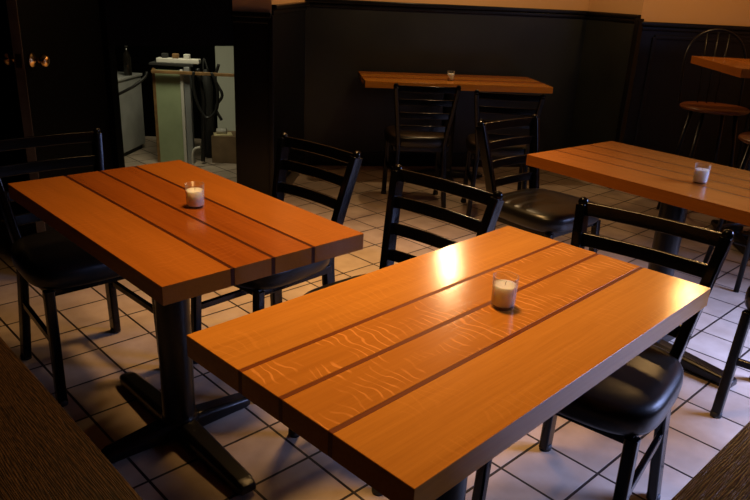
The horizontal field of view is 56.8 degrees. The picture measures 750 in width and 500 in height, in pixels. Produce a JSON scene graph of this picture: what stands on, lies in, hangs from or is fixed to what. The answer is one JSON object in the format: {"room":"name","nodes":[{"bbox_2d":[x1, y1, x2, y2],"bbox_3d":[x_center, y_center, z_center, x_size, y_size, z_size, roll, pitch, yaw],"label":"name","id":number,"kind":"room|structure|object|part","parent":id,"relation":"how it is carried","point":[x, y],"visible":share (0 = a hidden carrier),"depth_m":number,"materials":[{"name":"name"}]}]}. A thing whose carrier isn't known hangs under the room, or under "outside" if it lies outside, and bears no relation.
{"room":"restaurant","nodes":[
{"label":"restaurant","id":0,"kind":"room"},
{"bbox_2d":[0,0,124,216],"bbox_3d":[-2.676,-1.449,3.645,2.516,2.600,0.100,2,21,-1],"label":"wall","id":1,"kind":"structure","parent":0,"point":[11,126],"depth_m":3.85,"materials":[{"name":"black paint"}]},
{"bbox_2d":[3,0,112,232],"bbox_3d":[-1.483,-0.972,3.292,0.190,2.050,0.864,3,21,0],"label":"hinged door","id":2,"kind":"structure","parent":1,"relation":"in","point":[57,56],"depth_m":3.23,"materials":[{"name":"black paint"}]},
{"bbox_3d":[-1.547,-0.816,2.961,0.074,0.064,0.064,3,21,0],"label":"knob","id":3,"kind":"part","parent":2,"relation":"part of","materials":[{"name":"gold metal"}]},
{"bbox_3d":[-1.490,-0.790,2.900,0.026,0.060,0.002,3,21,0],"label":"latch plate","id":4,"kind":"part","parent":2,"relation":"part of","materials":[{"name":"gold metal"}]},
{"bbox_3d":[-1.431,-0.810,2.962,0.074,0.064,0.064,3,21,0],"label":"knob","id":5,"kind":"part","parent":2,"relation":"part of","materials":[{"name":"gold metal"}]},
{"bbox_2d":[115,46,217,138],"bbox_3d":[-2.341,-2.288,5.914,3.100,2.600,0.100,3,21,0],"label":"wall","id":6,"kind":"structure","parent":0,"point":[141,56],"depth_m":6.11,"materials":[{"name":"black paint"}]},
{"bbox_2d":[215,46,235,130],"bbox_3d":[-1.240,-1.417,6.158,0.335,0.900,0.012,3,21,0],"label":"panel","id":7,"kind":"object","parent":6,"relation":"attached to","point":[224,55],"depth_m":6.14,"materials":[{"name":"grey paint"}]},
{"bbox_2d":[104,0,232,45],"bbox_3d":[-1.109,-1.903,3.633,0.695,1.600,0.060,-9,24,-28],"label":"wall header","id":8,"kind":"structure","parent":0,"point":[129,22],"depth_m":3.84,"materials":[{"name":"black paint"}]},
{"bbox_2d":[232,0,271,194],"bbox_3d":[-0.701,-1.485,3.996,0.225,2.600,0.100,3,21,0],"label":"wall pier","id":9,"kind":"object","parent":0,"point":[250,40],"visible":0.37,"depth_m":4.16,"materials":[{"name":"brown paint"}]},
{"bbox_2d":[232,11,271,23],"bbox_3d":[-0.708,-1.336,3.984,0.225,0.061,0.035,3,21,0],"label":"trim","id":10,"kind":"structure","parent":9,"relation":"attached to","point":[238,16],"depth_m":3.97,"materials":[{"name":"black wood"}]},
{"bbox_2d":[272,0,304,175],"bbox_3d":[-0.601,-1.684,4.536,0.100,2.600,1.251,4,21,2],"label":"wall","id":11,"kind":"structure","parent":0,"point":[289,28],"depth_m":4.68,"materials":[{"name":"brown paint"}]},
{"bbox_2d":[268,16,273,196],"bbox_3d":[-0.627,-0.796,4.193,0.030,1.180,0.020,3,21,0],"label":"trim","id":12,"kind":"structure","parent":11,"relation":"attached to","point":[270,20],"depth_m":4.14,"materials":[{"name":"black wood"}]},
{"bbox_2d":[272,1,308,15],"bbox_3d":[-0.542,-1.595,4.565,0.035,0.061,1.251,4,21,2],"label":"trim","id":13,"kind":"structure","parent":11,"relation":"attached to","point":[277,9],"depth_m":4.36,"materials":[{"name":"black wood"}]},
{"bbox_2d":[284,152,304,196],"bbox_3d":[-0.602,-0.516,4.972,0.012,0.110,1.251,4,21,2],"label":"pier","id":14,"kind":"object","parent":11,"relation":"attached to","point":[291,176],"visible":0.36,"depth_m":5.05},
{"bbox_2d":[0,136,749,499],"bbox_3d":[-1.222,0.472,2.567,16.000,0.100,16.000,-16,28,-41],"label":"floor","id":15,"kind":"structure","parent":0,"point":[582,463],"depth_m":2.53,"materials":[{"name":"tile"}]},
{"bbox_2d":[0,337,142,499],"bbox_3d":[-0.808,0.590,1.097,0.560,0.753,1.000,-16,28,-41],"label":"dining table","id":16,"kind":"object","parent":15,"relation":"on","point":[45,454],"visible":1,"depth_m":0.93,"materials":[{"name":"brown wood"}]},
{"bbox_2d":[0,127,158,406],"bbox_3d":[-1.044,0.032,2.449,0.430,0.822,0.490,-16,28,-41],"label":"dining chair","id":17,"kind":"object","parent":15,"relation":"on","point":[49,261],"visible":0.71,"depth_m":2.37,"materials":[{"name":"black wood"}]},
{"bbox_3d":[-1.292,0.013,2.454,0.144,0.813,0.048,9,22,17],"label":"post","id":18,"kind":"part","parent":17,"relation":"part of","materials":[{"name":"black wood"}]},
{"bbox_3d":[-1.042,0.318,2.261,0.040,0.398,0.048,-16,28,-41],"label":"leg","id":19,"kind":"part","parent":17,"relation":"part of","materials":[{"name":"black wood"}]},
{"bbox_3d":[-1.017,0.004,2.410,0.430,0.080,0.416,-16,28,-41],"label":"seat","id":20,"kind":"part","parent":17,"relation":"part of","materials":[{"name":"black leather"}]},
{"bbox_3d":[-1.024,0.051,2.433,0.360,0.030,0.352,-16,28,-41],"label":"seat frame","id":21,"kind":"part","parent":17,"relation":"part of","materials":[{"name":"black metal"}]},
{"bbox_3d":[-1.040,-0.060,2.680,0.048,0.813,0.144,-3,21,-16],"label":"post","id":22,"kind":"part","parent":17,"relation":"part of","materials":[{"name":"black metal"}]},
{"bbox_3d":[-0.778,0.241,2.499,0.040,0.398,0.048,-16,28,-41],"label":"leg","id":23,"kind":"part","parent":17,"relation":"part of","materials":[{"name":"black metal"}]},
{"bbox_2d":[117,72,144,155],"bbox_3d":[-2.242,-1.077,5.530,0.560,0.617,0.648,5,21,6],"label":"cabinet","id":24,"kind":"object","parent":15,"relation":"on","point":[131,104],"visible":0.12,"depth_m":5.59,"materials":[{"name":"grey metal"}]},
{"bbox_2d":[123,46,131,75],"bbox_3d":[-1.959,-1.503,5.476,0.064,0.243,0.063,3,21,0],"label":"bottle","id":25,"kind":"object","parent":24,"relation":"on","point":[127,66],"visible":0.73,"depth_m":5.46,"materials":[{"name":"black glass"}]},
{"bbox_2d":[117,72,141,81],"bbox_3d":[-2.227,-1.360,5.438,0.560,0.022,0.620,5,21,6],"label":"countertop","id":26,"kind":"structure","parent":24,"relation":"on","point":[121,77],"depth_m":5.50,"materials":[{"name":"grey ceramic"}]},
{"bbox_2d":[8,160,363,495],"bbox_3d":[-0.585,0.230,2.080,0.568,0.753,0.968,-16,28,-41],"label":"dining table","id":27,"kind":"object","parent":15,"relation":"on","point":[138,222],"visible":0.93,"depth_m":1.92,"materials":[{"name":"brown wood"}]},
{"bbox_2d":[185,184,203,208],"bbox_3d":[-0.504,-0.153,1.942,0.053,0.068,0.053,-11,25,-32],"label":"votive candle","id":28,"kind":"object","parent":27,"relation":"on","point":[195,196],"visible":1,"depth_m":1.93,"materials":[{"name":"white wax"}]},
{"bbox_2d":[149,57,233,163],"bbox_3d":[-1.381,-1.088,5.415,0.645,0.795,0.325,3,21,0],"label":"base cabinet","id":29,"kind":"object","parent":15,"relation":"on","point":[172,83],"depth_m":5.29,"materials":[{"name":"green paint"}]},
{"bbox_2d":[119,71,147,94],"bbox_3d":[-1.823,-1.197,5.082,0.324,0.215,0.053,-6,22,-21],"label":"cable","id":30,"kind":"object","parent":29,"relation":"hanging from","point":[144,77],"visible":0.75,"depth_m":5.08,"materials":[{"name":"black plastic"}]},
{"bbox_3d":[-1.677,-1.029,5.328,0.022,0.720,0.030,3,21,0],"label":"edge trim","id":31,"kind":"part","parent":29,"relation":"part of","materials":[{"name":"green paint"}]},
{"bbox_2d":[161,53,168,57],"bbox_3d":[-1.576,-1.460,5.202,0.045,0.034,0.040,3,21,0],"label":"jar","id":32,"kind":"object","parent":29,"relation":"attached to","point":[163,55],"visible":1,"depth_m":5.18,"materials":[{"name":"grey ceramic"}]},
{"bbox_3d":[-1.570,-1.065,5.452,0.190,0.710,0.280,3,21,0],"label":"panel","id":33,"kind":"part","parent":29,"relation":"part of","materials":[{"name":"grey paint"}]},
{"bbox_2d":[149,60,198,66],"bbox_3d":[-1.522,-1.427,5.293,0.330,0.018,0.250,3,21,0],"label":"shelf","id":34,"kind":"object","parent":29,"relation":"attached to","point":[153,62],"depth_m":5.18,"materials":[{"name":"white wood"}]},
{"bbox_2d":[172,53,178,58],"bbox_3d":[-1.496,-1.456,5.202,0.045,0.034,0.040,3,21,0],"label":"jar","id":35,"kind":"object","parent":29,"relation":"attached to","point":[174,55],"visible":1,"depth_m":5.18,"materials":[{"name":"brown wood"}]},
{"bbox_3d":[-1.477,-1.425,5.218,0.320,0.034,0.075,3,21,0],"label":"power strip","id":36,"kind":"part","parent":29,"relation":"part of","materials":[{"name":"white plastic"}]},
{"bbox_2d":[183,54,190,58],"bbox_3d":[-1.411,-1.452,5.202,0.045,0.034,0.040,3,21,0],"label":"jar","id":37,"kind":"object","parent":29,"relation":"attached to","point":[185,56],"visible":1,"depth_m":5.18,"materials":[{"name":"white ceramic"}]},
{"bbox_3d":[-1.427,-1.030,5.334,0.045,0.740,0.050,3,21,0],"label":"post","id":38,"kind":"part","parent":29,"relation":"part of","materials":[{"name":"grey"}]},
{"bbox_3d":[-1.357,-1.318,5.171,0.620,0.022,0.030,3,21,0],"label":"shelf rail","id":39,"kind":"part","parent":29,"relation":"part of","materials":[{"name":"brown wood"}]},
{"bbox_2d":[195,68,205,161],"bbox_3d":[-1.331,-1.031,5.334,0.071,0.714,0.037,7,21,12],"label":"cable","id":40,"kind":"object","parent":29,"relation":"hanging from","point":[203,125],"visible":0.93,"depth_m":5.33,"materials":[{"name":"black plastic"}]},
{"bbox_2d":[192,71,218,118],"bbox_3d":[-1.261,-1.150,5.166,0.203,0.350,0.037,3,21,0],"label":"cable","id":41,"kind":"object","parent":29,"relation":"hanging from","point":[193,72],"visible":1,"depth_m":5.16,"materials":[{"name":"black plastic"}]},
{"bbox_2d":[214,64,223,120],"bbox_3d":[-1.248,-1.256,5.534,0.078,0.448,0.024,3,21,0],"label":"cable","id":42,"kind":"object","parent":29,"relation":"hanging from","point":[218,65],"visible":0.63,"depth_m":5.53,"materials":[{"name":"black plastic"}]},
{"bbox_2d":[191,146,200,165],"bbox_3d":[-1.371,-0.714,5.313,0.074,0.170,0.022,3,21,0],"label":"pipe","id":43,"kind":"object","parent":15,"relation":"on","point":[197,147],"visible":0.94,"depth_m":5.30,"materials":[{"name":"grey plastic"}]},
{"bbox_2d":[201,58,215,157],"bbox_3d":[-1.341,-1.129,5.542,0.118,0.787,0.116,3,21,0],"label":"bag","id":44,"kind":"object","parent":15,"relation":"on","point":[207,83],"visible":0.76,"depth_m":5.50,"materials":[{"name":"black fabric"}]},
{"bbox_2d":[211,131,235,163],"bbox_3d":[-1.161,-0.830,5.586,0.260,0.214,0.242,2,21,-2],"label":"cardboard box","id":45,"kind":"object","parent":15,"relation":"on","point":[223,147],"visible":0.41,"depth_m":5.47,"materials":[{"name":"brown cardboard"}]},
{"bbox_2d":[213,132,231,135],"bbox_3d":[-1.207,-0.920,5.500,0.140,0.008,0.110,-3,21,-16],"label":"paper pad","id":46,"kind":"object","parent":45,"relation":"on","point":[214,133],"visible":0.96,"depth_m":5.46,"materials":[{"name":"beige paper"}]},
{"bbox_2d":[216,128,226,133],"bbox_3d":[-1.211,-0.940,5.481,0.080,0.042,0.042,3,21,0],"label":"paper roll","id":47,"kind":"object","parent":46,"relation":"on","point":[218,130],"visible":1,"depth_m":5.46,"materials":[{"name":"white paper"}]},
{"bbox_2d":[191,132,362,363],"bbox_3d":[-0.375,0.039,2.518,0.430,0.822,0.490,20,27,39],"label":"dining chair","id":48,"kind":"object","parent":15,"relation":"on","point":[273,285],"visible":0.46,"depth_m":2.52,"materials":[{"name":"black metal"}]},
{"bbox_3d":[-0.659,0.225,2.556,0.040,0.398,0.048,20,27,39],"label":"leg","id":49,"kind":"part","parent":48,"relation":"part of","materials":[{"name":"black metal"}]},
{"bbox_3d":[-0.392,0.324,2.329,0.040,0.398,0.048,20,27,39],"label":"leg","id":50,"kind":"part","parent":48,"relation":"part of","materials":[{"name":"black metal"}]},
{"bbox_3d":[-0.381,-0.054,2.749,0.048,0.813,0.144,8,21,13],"label":"post","id":51,"kind":"part","parent":48,"relation":"part of","materials":[{"name":"black wood"}]},
{"bbox_3d":[-0.398,0.009,2.477,0.430,0.080,0.416,20,27,39],"label":"seat","id":52,"kind":"part","parent":48,"relation":"part of","materials":[{"name":"black leather"}]},
{"bbox_3d":[-0.396,0.056,2.501,0.360,0.030,0.352,20,27,39],"label":"seat frame","id":53,"kind":"part","parent":48,"relation":"part of","materials":[{"name":"black metal"}]},
{"bbox_3d":[-0.126,0.040,2.533,0.144,0.813,0.048,-5,22,-19],"label":"post","id":54,"kind":"part","parent":48,"relation":"part of","materials":[{"name":"black wood"}]},
{"bbox_2d":[288,164,503,495],"bbox_3d":[0.044,0.211,2.115,0.430,0.822,0.490,21,27,39],"label":"dining chair","id":55,"kind":"object","parent":15,"relation":"on","point":[494,201],"visible":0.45,"depth_m":2.19,"materials":[{"name":"black metal"}]},
{"bbox_3d":[0.020,0.181,2.075,0.430,0.080,0.416,21,27,39],"label":"seat","id":56,"kind":"part","parent":55,"relation":"part of","materials":[{"name":"black plastic"}]},
{"bbox_3d":[0.042,0.118,2.347,0.048,0.813,0.144,8,21,14],"label":"post","id":57,"kind":"part","parent":55,"relation":"part of","materials":[{"name":"black wood"}]},
{"bbox_3d":[0.292,0.214,2.126,0.144,0.813,0.048,-4,22,-19],"label":"post","id":58,"kind":"part","parent":55,"relation":"part of","materials":[{"name":"black metal"}]},
{"bbox_2d":[381,83,460,208],"bbox_3d":[0.283,-0.706,4.580,0.430,0.822,0.490,1,21,-6],"label":"dining chair","id":59,"kind":"object","parent":15,"relation":"on","point":[411,138],"visible":0.86,"depth_m":4.40,"materials":[{"name":"black wood"}]},
{"bbox_3d":[0.075,-0.595,4.828,0.040,0.398,0.048,1,21,-6],"label":"leg","id":60,"kind":"part","parent":59,"relation":"part of","materials":[{"name":"black wood"}]},
{"bbox_3d":[0.127,-0.649,4.396,0.048,0.813,0.144,11,22,20],"label":"post","id":61,"kind":"part","parent":59,"relation":"part of","materials":[{"name":"black wood"}]},
{"bbox_3d":[0.282,-0.758,4.600,0.430,0.080,0.416,1,21,-6],"label":"seat","id":62,"kind":"part","parent":59,"relation":"part of","materials":[{"name":"black leather"}]},
{"bbox_3d":[0.280,-0.707,4.612,0.360,0.030,0.352,1,21,-6],"label":"seat frame","id":63,"kind":"part","parent":59,"relation":"part of","materials":[{"name":"black metal"}]},
{"bbox_3d":[0.437,-0.591,4.863,0.040,0.398,0.048,1,21,-6],"label":"leg","id":64,"kind":"part","parent":59,"relation":"part of","materials":[{"name":"black metal"}]},
{"bbox_3d":[0.472,-0.645,4.429,0.048,0.813,0.144,-10,24,-31],"label":"post","id":65,"kind":"part","parent":59,"relation":"part of","materials":[{"name":"black metal"}]},
{"bbox_2d":[187,226,710,499],"bbox_3d":[0.193,0.471,1.540,0.552,0.753,1.005,22,28,40],"label":"dining table","id":66,"kind":"object","parent":15,"relation":"on","point":[407,375],"visible":1,"depth_m":1.24,"materials":[{"name":"brown wood"}]},
{"bbox_2d":[492,273,518,310],"bbox_3d":[0.263,0.084,1.412,0.053,0.068,0.053,3,21,0],"label":"votive candle","id":67,"kind":"object","parent":66,"relation":"on","point":[504,291],"visible":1,"depth_m":1.40,"materials":[{"name":"white wax"}]},
{"bbox_2d":[358,71,552,181],"bbox_3d":[0.553,-0.916,5.271,1.345,0.753,0.600,0,21,-7],"label":"dining table","id":68,"kind":"object","parent":15,"relation":"on","point":[369,79],"visible":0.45,"depth_m":5.07,"materials":[{"name":"brown wood"}]},
{"bbox_2d":[447,73,454,80],"bbox_3d":[0.550,-1.264,5.026,0.053,0.068,0.053,-5,22,-20],"label":"votive candle","id":69,"kind":"object","parent":68,"relation":"on","point":[450,75],"visible":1,"depth_m":5.01,"materials":[{"name":"white wax"}]},
{"bbox_2d":[461,90,545,216],"bbox_3d":[0.796,-0.625,4.430,0.430,0.822,0.490,4,21,4],"label":"dining chair","id":70,"kind":"object","parent":15,"relation":"on","point":[472,144],"visible":0.72,"depth_m":4.22,"materials":[{"name":"black metal"}]},
{"bbox_3d":[0.624,-0.523,4.708,0.040,0.398,0.048,4,21,4],"label":"leg","id":71,"kind":"part","parent":70,"relation":"part of","materials":[{"name":"black metal"}]},
{"bbox_3d":[0.608,-0.580,4.274,0.048,0.813,0.144,15,24,29],"label":"post","id":72,"kind":"part","parent":70,"relation":"part of","materials":[{"name":"black wood"}]},
{"bbox_3d":[0.798,-0.625,4.462,0.360,0.030,0.352,4,21,4],"label":"seat frame","id":73,"kind":"part","parent":70,"relation":"part of","materials":[{"name":"black wood"}]},
{"bbox_3d":[0.801,-0.676,4.451,0.430,0.080,0.416,4,21,4],"label":"seat","id":74,"kind":"part","parent":70,"relation":"part of","materials":[{"name":"black leather"}]},
{"bbox_3d":[0.986,-0.497,4.684,0.040,0.398,0.048,4,21,4],"label":"leg","id":75,"kind":"part","parent":70,"relation":"part of","materials":[{"name":"black metal"}]},
{"bbox_3d":[0.953,-0.554,4.251,0.048,0.813,0.144,-6,22,-22],"label":"post","id":76,"kind":"part","parent":70,"relation":"part of","materials":[{"name":"black wood"}]},
{"bbox_2d":[476,114,600,252],"bbox_3d":[0.748,-0.165,3.203,0.430,0.822,0.490,-14,27,-38],"label":"dining chair","id":77,"kind":"object","parent":15,"relation":"on","point":[546,213],"visible":0.68,"depth_m":3.14,"materials":[{"name":"black metal"}]},
{"bbox_3d":[0.501,-0.188,3.220,0.144,0.813,0.048,11,22,20],"label":"post","id":78,"kind":"part","parent":77,"relation":"part of","materials":[{"name":"black metal"}]},
{"bbox_3d":[0.765,-0.256,3.434,0.048,0.813,0.144,-2,21,-13],"label":"post","id":79,"kind":"part","parent":77,"relation":"part of","materials":[{"name":"black metal"}]},
{"bbox_3d":[0.767,-0.145,3.186,0.360,0.030,0.352,-14,27,-38],"label":"seat frame","id":80,"kind":"part","parent":77,"relation":"part of","materials":[{"name":"black wood"}]},
{"bbox_3d":[0.774,-0.192,3.162,0.430,0.080,0.416,-14,27,-38],"label":"seat","id":81,"kind":"part","parent":77,"relation":"part of","materials":[{"name":"black leather"}]},
{"bbox_3d":[0.735,0.120,3.014,0.040,0.398,0.048,-14,27,-38],"label":"leg","id":82,"kind":"part","parent":77,"relation":"part of","materials":[{"name":"black metal"}]},
{"bbox_3d":[1.013,0.049,3.239,0.040,0.398,0.048,-14,27,-38],"label":"leg","id":83,"kind":"part","parent":77,"relation":"part of","materials":[{"name":"black metal"}]},
{"bbox_2d":[471,197,734,499],"bbox_3d":[0.587,0.337,1.851,0.430,0.822,0.490,19,26,36],"label":"dining chair","id":84,"kind":"object","parent":15,"relation":"on","point":[638,398],"visible":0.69,"depth_m":1.77,"materials":[{"name":"black metal"}]},
{"bbox_3d":[0.304,0.528,1.875,0.040,0.398,0.048,19,26,36],"label":"leg","id":85,"kind":"part","parent":84,"relation":"part of","materials":[{"name":"black metal"}]},
{"bbox_3d":[0.567,0.244,2.081,0.048,0.813,0.144,7,21,11],"label":"post","id":86,"kind":"part","parent":84,"relation":"part of","materials":[{"name":"black metal"}]},
{"bbox_3d":[0.567,0.355,1.832,0.360,0.030,0.352,19,26,36],"label":"seat frame","id":87,"kind":"part","parent":84,"relation":"part of","materials":[{"name":"black wood"}]},
{"bbox_3d":[0.565,0.308,1.809,0.430,0.080,0.416,19,26,36],"label":"seat","id":88,"kind":"part","parent":84,"relation":"part of","materials":[{"name":"black leather"}]},
{"bbox_3d":[0.584,0.622,1.662,0.040,0.398,0.048,19,26,36],"label":"leg","id":89,"kind":"part","parent":84,"relation":"part of","materials":[{"name":"black metal"}]},
{"bbox_3d":[0.834,0.334,1.878,0.144,0.813,0.048,-6,22,-22],"label":"post","id":90,"kind":"part","parent":84,"relation":"part of","materials":[{"name":"black metal"}]},
{"bbox_2d":[526,141,749,387],"bbox_3d":[1.138,0.062,2.751,0.588,0.753,1.000,-13,26,-36],"label":"dining table","id":91,"kind":"object","parent":15,"relation":"on","point":[665,178],"visible":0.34,"depth_m":2.63,"materials":[{"name":"brown wood"}]},
{"bbox_2d":[693,165,710,184],"bbox_3d":[1.165,-0.272,2.474,0.053,0.068,0.053,-2,21,-13],"label":"votive candle","id":92,"kind":"object","parent":91,"relation":"on","point":[700,174],"visible":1,"depth_m":2.46,"materials":[{"name":"white wax"}]},
{"bbox_2d":[656,29,749,222],"bbox_3d":[2.161,-0.783,4.474,0.428,1.215,0.428,4,21,4],"label":"bar stool","id":93,"kind":"object","parent":15,"relation":"on","point":[721,109],"visible":0.64,"depth_m":4.45,"materials":[{"name":"brown wood"},{"name":"orange-brown wood"}]},
{"bbox_3d":[2.029,-0.611,4.693,0.025,0.726,0.120,-14,27,-38],"label":"leg","id":94,"kind":"part","parent":93,"relation":"part of","materials":[{"name":"black metal"}]},
{"bbox_3d":[2.006,-0.518,4.445,0.120,0.726,0.025,-14,27,-38],"label":"leg","id":95,"kind":"part","parent":93,"relation":"part of","materials":[{"name":"black metal"}]},
{"bbox_3d":[2.167,-0.905,4.428,0.414,0.028,0.414,4,21,4],"label":"seat","id":96,"kind":"part","parent":93,"relation":"part of","materials":[{"name":"brown wood"}]},
{"bbox_3d":[2.293,-0.591,4.675,0.120,0.726,0.025,-14,27,-38],"label":"leg","id":97,"kind":"part","parent":93,"relation":"part of","materials":[{"name":"black metal"}]},
{"bbox_3d":[2.270,-0.499,4.428,0.025,0.726,0.120,-14,27,-38],"label":"leg","id":98,"kind":"part","parent":93,"relation":"part of","materials":[{"name":"black metal"}]},
{"bbox_2d":[671,421,749,499],"bbox_3d":[1.002,0.633,1.217,1.300,0.753,0.596,-16,28,-41],"label":"dining table","id":99,"kind":"object","parent":15,"relation":"on","point":[726,476],"visible":1,"depth_m":0.94,"materials":[{"name":"brown wood"}]},
{"bbox_2d":[691,56,749,256],"bbox_3d":[2.219,-0.550,4.090,0.640,1.052,0.800,5,21,5],"label":"bar table","id":100,"kind":"object","parent":15,"relation":"on","point":[738,67],"visible":0.48,"depth_m":4.07,"materials":[{"name":"brown wood"}]},
{"bbox_2d":[702,132,749,292],"bbox_3d":[2.012,-0.409,3.463,0.428,1.215,0.428,1,21,-4],"label":"bar stool","id":101,"kind":"object","parent":15,"relation":"on","point":[744,137],"visible":0.71,"depth_m":3.50,"materials":[{"name":"black metal"},{"name":"orange-brown wood"}]},
{"bbox_3d":[1.876,-0.138,3.417,0.025,0.726,0.120,20,27,38],"label":"leg","id":102,"kind":"part","parent":101,"relation":"part of","materials":[{"name":"black metal"}]},
{"bbox_3d":[2.018,-0.531,3.417,0.414,0.028,0.414,1,21,-4],"label":"seat","id":103,"kind":"part","parent":101,"relation":"part of","materials":[{"name":"brown wood"}]},
{"bbox_2d":[710,286,749,418],"bbox_3d":[1.502,0.223,2.273,0.430,0.822,0.490,-16,28,-41],"label":"dining chair","id":104,"kind":"object","parent":15,"relation":"on","point":[734,360],"visible":1,"depth_m":2.34,"materials":[{"name":"black metal"}]},
{"bbox_3d":[1.478,0.173,2.283,0.430,0.080,0.416,-16,28,-41],"label":"seat","id":105,"kind":"part","parent":104,"relation":"part of","materials":[{"name":"black leather"}]},
{"bbox_2d":[304,0,589,152],"bbox_3d":[0.579,-1.928,5.338,2.226,2.600,0.100,-1,21,-9],"label":"wall","id":106,"kind":"structure","parent":0,"point":[340,112],"depth_m":5.45,"materials":[{"name":"brown paint"}]},
{"bbox_2d":[305,152,528,166],"bbox_3d":[0.530,-0.745,5.725,2.226,0.110,0.012,-1,21,-9],"label":"baseboard","id":107,"kind":"structure","parent":106,"relation":"attached to","point":[369,158],"depth_m":5.66,"materials":[{"name":"black wood"}]},
{"bbox_2d":[305,0,586,18],"bbox_3d":[0.585,-1.845,5.303,2.226,0.061,0.035,-1,21,-9],"label":"trim","id":108,"kind":"structure","parent":106,"relation":"attached to","point":[360,4],"depth_m":5.29,"materials":[{"name":"black wood"}]},
{"bbox_2d":[568,0,643,147],"bbox_3d":[1.833,-1.812,5.190,0.100,2.600,0.655,-4,22,-17],"label":"wall","id":109,"kind":"structure","parent":0,"point":[607,44],"depth_m":5.36,"materials":[{"name":"brown paint"}]},
{"bbox_2d":[586,11,640,22],"bbox_3d":[1.769,-1.746,5.194,0.035,0.061,0.655,-4,22,-17],"label":"trim","id":110,"kind":"structure","parent":109,"relation":"attached to","point":[594,15],"depth_m":5.17,"materials":[{"name":"black wood"}]},
{"bbox_2d":[607,18,643,188],"bbox_3d":[1.841,-1.055,5.113,0.045,1.240,0.045,-8,23,-27],"label":"trim","id":111,"kind":"structure","parent":109,"relation":"attached to","point":[637,31],"depth_m":5.03,"materials":[{"name":"black wood"}]},
{"bbox_2d":[623,0,749,168],"bbox_3d":[2.683,-1.687,4.969,1.602,2.600,0.100,2,21,-3],"label":"wall","id":112,"kind":"structure","parent":0,"point":[663,119],"depth_m":5.08,"materials":[{"name":"brown paint"}]},
{"bbox_2d":[633,35,749,167],"bbox_3d":[2.390,-1.077,5.130,0.860,0.950,0.016,2,21,-3],"label":"trim","id":113,"kind":"structure","parent":112,"relation":"attached to","point":[661,37],"depth_m":5.01,"materials":[{"name":"black wood"}]},
{"bbox_2d":[642,21,749,34],"bbox_3d":[2.680,-1.563,4.948,1.602,0.061,0.035,2,21,-3],"label":"trim","id":114,"kind":"structure","parent":112,"relation":"attached to","point":[647,26],"depth_m":4.92,"materials":[{"name":"black wood"}]}
]}

